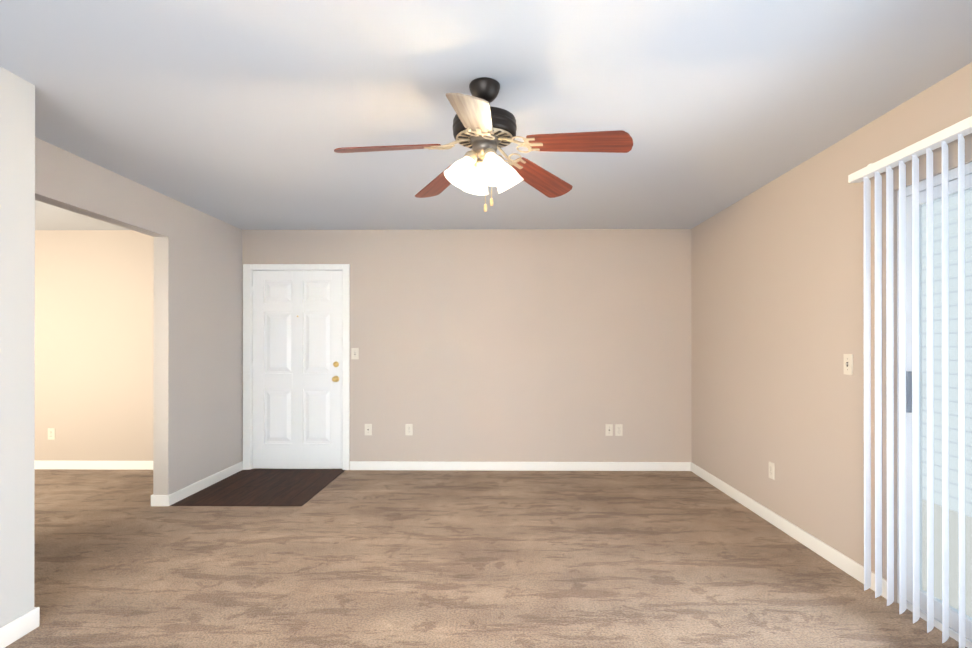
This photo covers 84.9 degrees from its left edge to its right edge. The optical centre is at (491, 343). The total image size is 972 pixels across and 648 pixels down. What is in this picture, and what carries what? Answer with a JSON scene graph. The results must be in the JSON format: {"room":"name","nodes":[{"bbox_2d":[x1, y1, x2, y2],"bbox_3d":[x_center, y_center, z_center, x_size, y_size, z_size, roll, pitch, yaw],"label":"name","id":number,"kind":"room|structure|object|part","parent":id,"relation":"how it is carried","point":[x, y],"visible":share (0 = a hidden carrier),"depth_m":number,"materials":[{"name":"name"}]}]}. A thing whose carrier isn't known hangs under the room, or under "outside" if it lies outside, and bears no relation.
{"room":"empty living room","nodes":[
{"label":"empty living room","id":0,"kind":"room"},
{"bbox_2d":[0,66,34,627],"bbox_3d":[-2.423,0.056,0.420,0.640,2.470,4.010,0,0,1],"label":"wall","id":1,"kind":"structure","parent":0,"point":[17,288],"depth_m":2.33,"materials":[{"name":"grey paint"}]},
{"bbox_2d":[0,607,39,647],"bbox_3d":[-2.096,1.246,0.422,0.014,0.090,4.024,0,0,1],"label":"baseboard","id":2,"kind":"structure","parent":1,"relation":"attached to","point":[19,627],"depth_m":2.33,"materials":[{"name":"white paint"}]},
{"bbox_2d":[35,137,168,236],"bbox_3d":[-2.652,-1.014,3.340,0.120,0.320,1.820,0,0,1],"label":"wall","id":3,"kind":"structure","parent":0,"point":[66,180],"depth_m":3.49,"materials":[{"name":"grey paint"}]},
{"bbox_2d":[153,197,241,494],"bbox_3d":[-2.636,0.064,4.863,0.120,2.470,1.230,0,0,1],"label":"wall pier","id":4,"kind":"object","parent":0,"point":[197,402],"visible":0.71,"depth_m":4.63,"materials":[{"name":"grey paint"}]},
{"bbox_2d":[151,495,166,505],"bbox_3d":[-2.650,1.253,4.239,0.134,0.090,0.014,0,0,1],"label":"baseboard","id":5,"kind":"structure","parent":4,"relation":"attached to","point":[158,500],"depth_m":4.23,"materials":[{"name":"white paint"}]},
{"bbox_2d":[167,461,242,505],"bbox_3d":[-2.569,1.254,4.852,0.014,0.090,1.243,0,0,1],"label":"baseboard","id":6,"kind":"structure","parent":4,"relation":"attached to","point":[185,492],"depth_m":4.72,"materials":[{"name":"white paint"}]},
{"bbox_2d":[35,229,691,461],"bbox_3d":[-2.229,0.065,5.533,8.780,2.470,0.120,0,0,1],"label":"wall","id":7,"kind":"structure","parent":0,"point":[520,345],"depth_m":5.45,"materials":[{"name":"beige paint"}]},
{"bbox_2d":[48,428,54,439],"bbox_3d":[-4.550,0.935,5.492,0.072,0.116,0.010,0,0,1],"label":"outlet","id":8,"kind":"object","parent":7,"relation":"attached to","point":[51,433],"visible":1,"depth_m":5.49,"materials":[{"name":"beige plastic"}]},
{"bbox_2d":[35,461,152,469],"bbox_3d":[-4.595,1.255,5.489,3.810,0.090,0.014,0,0,1],"label":"baseboard","id":9,"kind":"structure","parent":7,"relation":"attached to","point":[112,465],"depth_m":5.48,"materials":[{"name":"white paint"}]},
{"bbox_2d":[243,264,349,469],"bbox_3d":[-2.009,0.243,5.500,1.098,2.115,0.091,0,0,1],"label":"door frame","id":10,"kind":"structure","parent":7,"relation":"attached to","point":[248,268],"depth_m":5.46,"materials":[{"name":"white paint"}]},
{"bbox_2d":[253,271,341,468],"bbox_3d":[-2.004,0.271,5.510,0.934,2.049,0.035,0,0,1],"label":"door","id":11,"kind":"structure","parent":7,"relation":"in","point":[297,407],"depth_m":5.50,"materials":[{"name":"white paint"}]},
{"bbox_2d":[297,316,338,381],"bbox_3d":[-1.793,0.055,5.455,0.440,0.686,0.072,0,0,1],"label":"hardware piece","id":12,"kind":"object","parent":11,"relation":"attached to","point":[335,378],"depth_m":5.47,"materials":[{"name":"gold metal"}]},
{"bbox_2d":[351,348,358,358],"bbox_3d":[-1.405,0.105,5.454,0.072,0.116,0.020,0,0,1],"label":"light switch","id":13,"kind":"object","parent":7,"relation":"attached to","point":[354,353],"visible":1,"depth_m":5.46,"materials":[{"name":"beige plastic"}]},
{"bbox_2d":[365,424,371,434],"bbox_3d":[-1.268,0.885,5.453,0.072,0.116,0.018,0,0,1],"label":"outlet","id":14,"kind":"object","parent":7,"relation":"attached to","point":[368,429],"visible":1,"depth_m":5.45,"materials":[{"name":"beige plastic"}]},
{"bbox_2d":[405,424,412,434],"bbox_3d":[-0.849,0.885,5.453,0.072,0.116,0.010,0,0,1],"label":"electrical outlet","id":15,"kind":"object","parent":7,"relation":"attached to","point":[408,429],"visible":1,"depth_m":5.45,"materials":[{"name":"beige plastic"}]},
{"bbox_2d":[350,461,690,470],"bbox_3d":[0.292,1.255,5.438,3.495,0.090,0.014,0,0,1],"label":"baseboard","id":16,"kind":"structure","parent":7,"relation":"attached to","point":[526,466],"depth_m":5.43,"materials":[{"name":"white paint"}]},
{"bbox_2d":[606,424,612,435],"bbox_3d":[1.200,0.885,5.427,0.072,0.116,0.018,0,0,1],"label":"outlet","id":17,"kind":"object","parent":7,"relation":"attached to","point":[609,429],"visible":1,"depth_m":5.43,"materials":[{"name":"beige plastic"}]},
{"bbox_2d":[615,424,622,435],"bbox_3d":[1.300,0.885,5.430,0.072,0.116,0.010,0,0,1],"label":"electrical outlet","id":18,"kind":"object","parent":7,"relation":"attached to","point":[618,429],"visible":1,"depth_m":5.43,"materials":[{"name":"beige plastic"}]},
{"bbox_2d":[5,468,966,647],"bbox_3d":[-2.267,1.344,1.941,8.780,0.100,7.300,0,0,1],"label":"floor carpet","id":19,"kind":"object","parent":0,"point":[488,559],"visible":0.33,"depth_m":3.03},
{"bbox_2d":[170,469,344,505],"bbox_3d":[-2.041,1.297,4.864,1.070,0.004,1.250,0,0,1],"label":"floor","id":20,"kind":"structure","parent":19,"relation":"on","point":[276,487],"depth_m":4.75,"materials":[{"name":"brown wood"}]},
{"bbox_2d":[0,0,971,229],"bbox_3d":[-2.267,-1.226,1.946,8.780,0.100,7.300,0,0,1],"label":"ceiling","id":21,"kind":"structure","parent":0,"point":[247,114],"depth_m":2.49,"materials":[{"name":"grey paint"}]},
{"bbox_2d":[334,77,632,211],"bbox_3d":[-0.045,-0.882,2.372,1.258,0.586,1.232,0,0,1],"label":"fan","id":22,"kind":"object","parent":21,"relation":"hanging from","point":[483,130],"visible":1,"depth_m":2.34,"materials":[{"name":"brown wood"}]},
{"bbox_3d":[-0.451,-0.849,2.312,0.455,0.006,0.152,-8,15,-13],"label":"blade","id":23,"kind":"part","parent":22,"relation":"part of","materials":[{"name":"brown wood"}]},
{"label":"blade","id":24,"kind":"part","parent":22,"relation":"part of","materials":[{"name":"brown wood"}]},
{"bbox_3d":[-0.067,-0.849,1.982,0.152,0.006,0.455,13,8,3],"label":"blade","id":25,"kind":"part","parent":22,"relation":"part of","materials":[{"name":"brown wood"}]},
{"bbox_3d":[0.248,-0.848,2.739,0.152,0.006,0.455,-16,-18,38],"label":"blade","id":26,"kind":"part","parent":22,"relation":"part of","materials":[{"name":"brown wood"}]},
{"label":"blade","id":27,"kind":"part","parent":22,"relation":"part of","materials":[{"name":"brown wood"}]},
{"bbox_2d":[691,62,971,602],"bbox_3d":[2.076,0.061,3.128,0.120,2.470,4.600,0,0,1],"label":"wall","id":28,"kind":"structure","parent":0,"point":[777,299],"depth_m":3.42,"materials":[{"name":"beige paint"}]},
{"bbox_2d":[769,461,774,479],"bbox_3d":[2.018,0.917,3.837,0.010,0.116,0.072,0,0,1],"label":"electrical outlet","id":29,"kind":"object","parent":28,"relation":"attached to","point":[771,470],"visible":1,"depth_m":3.83,"materials":[{"name":"beige plastic"}]},
{"bbox_2d":[691,462,886,598],"bbox_3d":[2.018,1.253,4.044,0.014,0.090,2.736,0,0,1],"label":"baseboard","id":30,"kind":"structure","parent":28,"relation":"attached to","point":[847,565],"depth_m":3.50,"materials":[{"name":"white paint"}]},
{"bbox_2d":[844,354,852,374],"bbox_3d":[2.004,0.118,2.998,0.020,0.116,0.072,0,0,1],"label":"light switch","id":31,"kind":"object","parent":28,"relation":"attached to","point":[848,364],"visible":1,"depth_m":2.99,"materials":[{"name":"beige plastic"}]},
{"bbox_2d":[848,116,971,647],"bbox_3d":[1.945,0.174,1.794,0.113,2.170,2.090,0,0,1],"label":"vertical blinds","id":32,"kind":"object","parent":28,"relation":"attached to","point":[959,131],"visible":1,"depth_m":2.42,"materials":[{"name":"white plastic"}]},
{"bbox_2d":[897,162,971,647],"bbox_3d":[2.048,0.264,1.743,0.116,2.060,1.830,0,0,1],"label":"sliding glass door","id":33,"kind":"structure","parent":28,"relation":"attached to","point":[937,195],"depth_m":2.56,"materials":[{"name":"white metal"}]},
{"bbox_3d":[2.016,0.235,2.584,0.034,0.200,0.025,0,0,1],"label":"handle","id":34,"kind":"part","parent":33,"relation":"part of","materials":[{"name":"grey"}]},
{"bbox_3d":[2.060,0.256,1.742,0.048,1.841,1.626,0,0,1],"label":"glass","id":35,"kind":"part","parent":33,"relation":"part of","materials":[{"name":"clear glass"}]},
{"label":"outside","id":36,"kind":"structure","parent":0,"visible":0},
{"bbox_2d":[922,499,971,617],"bbox_3d":[2.990,1.496,2.956,1.709,0.200,12.000,0,0,1],"label":"ground","id":37,"kind":"structure","parent":36,"point":[938,562],"depth_m":3.48,"materials":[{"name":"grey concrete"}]},
{"bbox_2d":[922,189,971,516],"bbox_3d":[3.857,-0.072,2.949,0.014,3.335,12.000,0,0,1],"label":"siding","id":38,"kind":"object","parent":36,"point":[968,340],"depth_m":4.49,"materials":[{"name":"painted brick"},{"name":"mortar"}]}
]}

